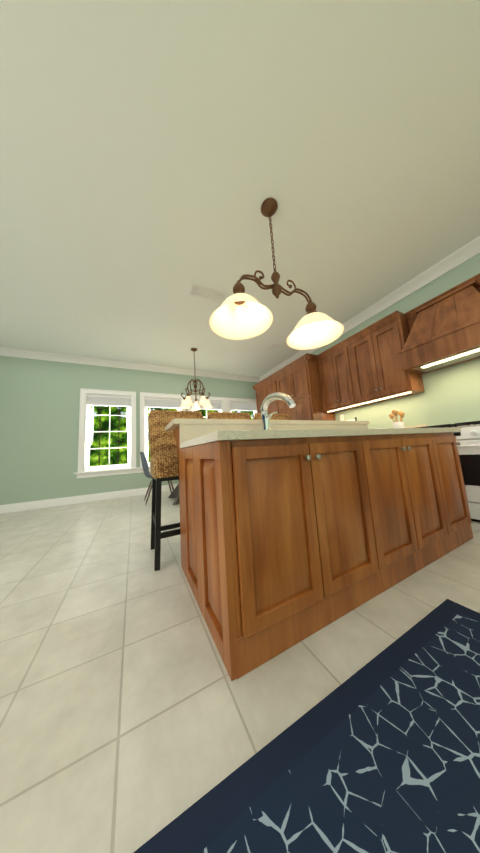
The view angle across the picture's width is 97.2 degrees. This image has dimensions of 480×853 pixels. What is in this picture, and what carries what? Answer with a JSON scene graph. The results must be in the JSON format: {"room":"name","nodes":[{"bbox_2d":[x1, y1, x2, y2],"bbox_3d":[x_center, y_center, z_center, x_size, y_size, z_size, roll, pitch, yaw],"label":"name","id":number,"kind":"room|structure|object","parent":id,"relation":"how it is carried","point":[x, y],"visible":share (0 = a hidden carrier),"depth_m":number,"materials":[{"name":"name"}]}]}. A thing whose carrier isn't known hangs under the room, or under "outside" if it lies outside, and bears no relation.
{"room":"dining room and kitchen","nodes":[
{"label":"dining room and kitchen","id":0,"kind":"room"},
{"bbox_2d":[0,356,256,504],"bbox_3d":[-2.674,0.057,4.927,7.600,3.090,0.160,0,-8,-27],"label":"wall","id":1,"kind":"structure","parent":0,"point":[39,417],"depth_m":4.30,"materials":[{"name":"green paint"}]},
{"bbox_2d":[0,484,177,513],"bbox_3d":[-2.417,1.461,4.416,7.599,0.149,0.584,0,-8,-27],"label":"baseboard","id":2,"kind":"structure","parent":1,"relation":"attached to","point":[22,506],"depth_m":4.26,"materials":[{"name":"white wood"}]},
{"bbox_2d":[0,347,259,382],"bbox_3d":[-2.766,-1.424,4.960,7.470,0.134,0.105,0,-8,-27],"label":"crown molding","id":3,"kind":"structure","parent":1,"relation":"attached to","point":[20,353],"depth_m":4.87,"materials":[{"name":"white wood"}]},
{"bbox_2d":[74,388,256,478],"bbox_3d":[-1.382,0.147,5.524,4.645,1.905,0.220,0,-8,-27],"label":"window","id":4,"kind":"structure","parent":1,"relation":"in","point":[89,398],"depth_m":4.90,"materials":[{"name":"white wood"}]},
{"bbox_2d":[177,423,180,438],"bbox_3d":[0.545,0.059,2.059,2.215,0.140,0.024,0,-8,-27],"label":"backsplash","id":5,"kind":"structure","parent":0,"relation":"attached to","point":[178,424],"depth_m":1.60,"materials":[{"name":"beige stone"}]},
{"bbox_2d":[0,491,479,852],"bbox_3d":[-0.682,1.082,1.135,7.760,0.120,8.360,0,-8,-27],"label":"floor","id":6,"kind":"structure","parent":0,"point":[133,717],"depth_m":0.81,"materials":[{"name":"tile"}]},
{"bbox_2d":[140,452,175,505],"bbox_3d":[-1.507,0.928,3.885,0.592,0.919,0.486,0,-8,-27],"label":"dining chair","id":7,"kind":"object","parent":6,"relation":"on","point":[145,466],"visible":0.67,"depth_m":3.69,"materials":[{"name":"fabric"}]},
{"bbox_2d":[168,484,178,504],"bbox_3d":[-0.940,0.987,4.149,1.200,0.840,1.200,0,-8,-27],"label":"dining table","id":8,"kind":"object","parent":6,"relation":"on","point":[176,490],"visible":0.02,"depth_m":4.19,"materials":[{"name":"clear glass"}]},
{"bbox_2d":[148,410,202,570],"bbox_3d":[-0.536,0.461,1.980,0.554,1.301,0.520,0,-8,-27],"label":"bar stool","id":9,"kind":"object","parent":6,"relation":"on","point":[164,466],"visible":0.44,"depth_m":1.97,"materials":[{"name":"wicker"}]},
{"bbox_2d":[207,412,250,419],"bbox_3d":[0.009,0.461,2.253,0.554,1.301,0.520,0,-8,-27],"label":"bar stool","id":10,"kind":"object","parent":6,"relation":"on","point":[224,415],"visible":0.06,"depth_m":2.48,"materials":[{"name":"wicker"}]},
{"bbox_2d":[252,373,279,413],"bbox_3d":[0.978,0.124,5.425,0.616,2.620,1.000,0,-8,-27],"label":"tall cabinet","id":11,"kind":"object","parent":6,"relation":"on","point":[262,389],"depth_m":5.32,"materials":[{"name":"brown wood"}]},
{"bbox_2d":[254,413,289,419],"bbox_3d":[0.554,0.460,2.527,0.554,1.301,0.520,0,-8,-27],"label":"bar stool","id":12,"kind":"object","parent":6,"relation":"on","point":[257,416],"visible":0.06,"depth_m":2.79,"materials":[{"name":"wicker"}]},
{"bbox_2d":[276,353,335,420],"bbox_3d":[1.422,-0.013,4.539,0.616,2.620,1.000,0,-8,-27],"label":"tall cabinet","id":13,"kind":"object","parent":6,"relation":"on","point":[300,380],"depth_m":4.21,"materials":[{"name":"brown wood"}]},
{"bbox_2d":[133,599,479,852],"bbox_3d":[0.454,0.845,0.341,1.780,0.012,0.800,0,-8,-27],"label":"kitchen rug","id":14,"kind":"object","parent":6,"relation":"on","point":[379,753],"visible":1,"depth_m":0.53,"materials":[{"name":"blue fabric"}]},
{"bbox_2d":[173,419,472,680],"bbox_3d":[0.675,0.485,1.817,2.200,1.060,1.200,0,-8,-27],"label":"kitchen island","id":15,"kind":"object","parent":6,"relation":"on","point":[293,532],"depth_m":1.06,"materials":[{"name":"brown wood"}]},
{"bbox_2d":[165,419,180,430],"bbox_3d":[0.439,0.000,2.264,2.300,0.040,0.475,0,-8,-27],"label":"island countertop","id":16,"kind":"structure","parent":15,"relation":"on","point":[173,423],"depth_m":1.62,"materials":[{"name":"beige stone"}]},
{"bbox_2d":[181,431,220,446],"bbox_3d":[0.747,0.092,1.695,2.260,0.040,0.791,0,-8,-27],"label":"island countertop","id":17,"kind":"structure","parent":15,"relation":"on","point":[214,436],"depth_m":1.03,"materials":[{"name":"beige stone"}]},
{"bbox_2d":[261,392,295,429],"bbox_3d":[0.277,-0.089,1.584,0.080,0.332,0.399,0,-8,-27],"label":"chrome faucet","id":18,"kind":"object","parent":17,"relation":"on","point":[287,399],"visible":0.85,"depth_m":1.65,"materials":[{"name":"silver metal"}]},
{"bbox_2d":[416,421,479,521],"bbox_3d":[2.490,0.459,2.296,0.698,1.000,0.870,0,-8,-27],"label":"range","id":19,"kind":"object","parent":6,"relation":"on","point":[468,437],"visible":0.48,"depth_m":2.09,"materials":[{"name":"white metal"}]},
{"bbox_2d":[0,0,479,376],"bbox_3d":[-0.884,-2.097,1.528,7.760,0.120,8.360,0,-8,-27],"label":"ceiling","id":20,"kind":"structure","parent":0,"point":[154,154],"depth_m":1.67,"materials":[{"name":"white paint"}]},
{"bbox_2d":[180,348,211,409],"bbox_3d":[-0.939,-1.021,4.521,0.671,1.269,0.689,0,-8,-27],"label":"dining chandelier","id":21,"kind":"object","parent":20,"relation":"hanging from","point":[204,402],"visible":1,"depth_m":4.46,"materials":[{"name":"white glass"}]},
{"bbox_2d":[189,283,225,303],"bbox_3d":[-0.461,-1.872,3.016,0.480,0.012,0.220,0,-8,-27],"label":"ceiling vent","id":22,"kind":"object","parent":20,"relation":"in","point":[205,293],"visible":1,"depth_m":3.00,"materials":[{"name":"white metal"}]},
{"bbox_2d":[209,198,343,349],"bbox_3d":[0.311,-1.438,1.912,1.244,1.239,0.504,-1,-8,-23],"label":"pendant light","id":23,"kind":"object","parent":20,"relation":"hanging from","point":[239,314],"visible":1,"depth_m":1.87,"materials":[{"name":"white glass"}]},
{"bbox_2d":[311,253,479,428],"bbox_3d":[2.614,-0.512,3.035,0.160,3.090,8.360,0,-8,-27],"label":"wall","id":24,"kind":"structure","parent":0,"point":[450,395],"depth_m":2.85,"materials":[{"name":"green paint"}]},
{"bbox_2d":[316,338,363,412],"bbox_3d":[1.875,-0.869,3.935,0.346,1.130,0.692,0,-8,-27],"label":"upper cabinet","id":25,"kind":"object","parent":24,"relation":"attached to","point":[334,366],"depth_m":3.82,"materials":[{"name":"brown wood"}]},
{"bbox_2d":[260,236,479,380],"bbox_3d":[2.437,-1.986,3.085,0.105,0.134,8.198,0,-8,-27],"label":"crown molding","id":26,"kind":"structure","parent":24,"relation":"attached to","point":[464,253],"depth_m":3.05,"materials":[{"name":"white wood"}]},
{"bbox_2d":[348,310,424,404],"bbox_3d":[2.202,-0.971,3.281,0.346,1.130,0.785,0,-8,-27],"label":"upper cabinet","id":27,"kind":"object","parent":24,"relation":"attached to","point":[395,354],"depth_m":3.16,"materials":[{"name":"brown wood"}]},
{"bbox_2d":[405,425,426,427],"bbox_3d":[2.792,-0.036,2.468,0.022,0.105,3.870,0,-8,-27],"label":"countertop","id":28,"kind":"structure","parent":24,"relation":"attached to","point":[414,426],"depth_m":3.02,"materials":[{"name":"beige stone"}]},
{"bbox_2d":[392,273,479,348],"bbox_3d":[2.492,-1.289,2.547,0.484,0.515,0.850,0,-8,-27],"label":"range hood","id":29,"kind":"object","parent":24,"relation":"attached to","point":[460,303],"depth_m":2.52,"materials":[{"name":"brown wood"}]},
{"bbox_2d":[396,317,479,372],"bbox_3d":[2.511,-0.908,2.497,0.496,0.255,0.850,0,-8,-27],"label":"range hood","id":30,"kind":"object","parent":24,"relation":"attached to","point":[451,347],"depth_m":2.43,"materials":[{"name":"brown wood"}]},
{"bbox_2d":[389,410,404,427],"bbox_3d":[2.268,-0.063,3.033,0.178,0.359,0.170,0,-8,-27],"label":"utensil crock","id":31,"kind":"object","parent":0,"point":[397,424],"visible":0.79,"depth_m":3.00,"materials":[{"name":"white ceramic"}]},
{"label":"outside","id":32,"kind":"structure","parent":0,"visible":0},
{"bbox_2d":[89,406,253,465],"bbox_3d":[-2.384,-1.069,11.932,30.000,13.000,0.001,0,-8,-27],"label":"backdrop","id":33,"kind":"structure","parent":32,"point":[117,439],"depth_m":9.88,"materials":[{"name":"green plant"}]}
]}

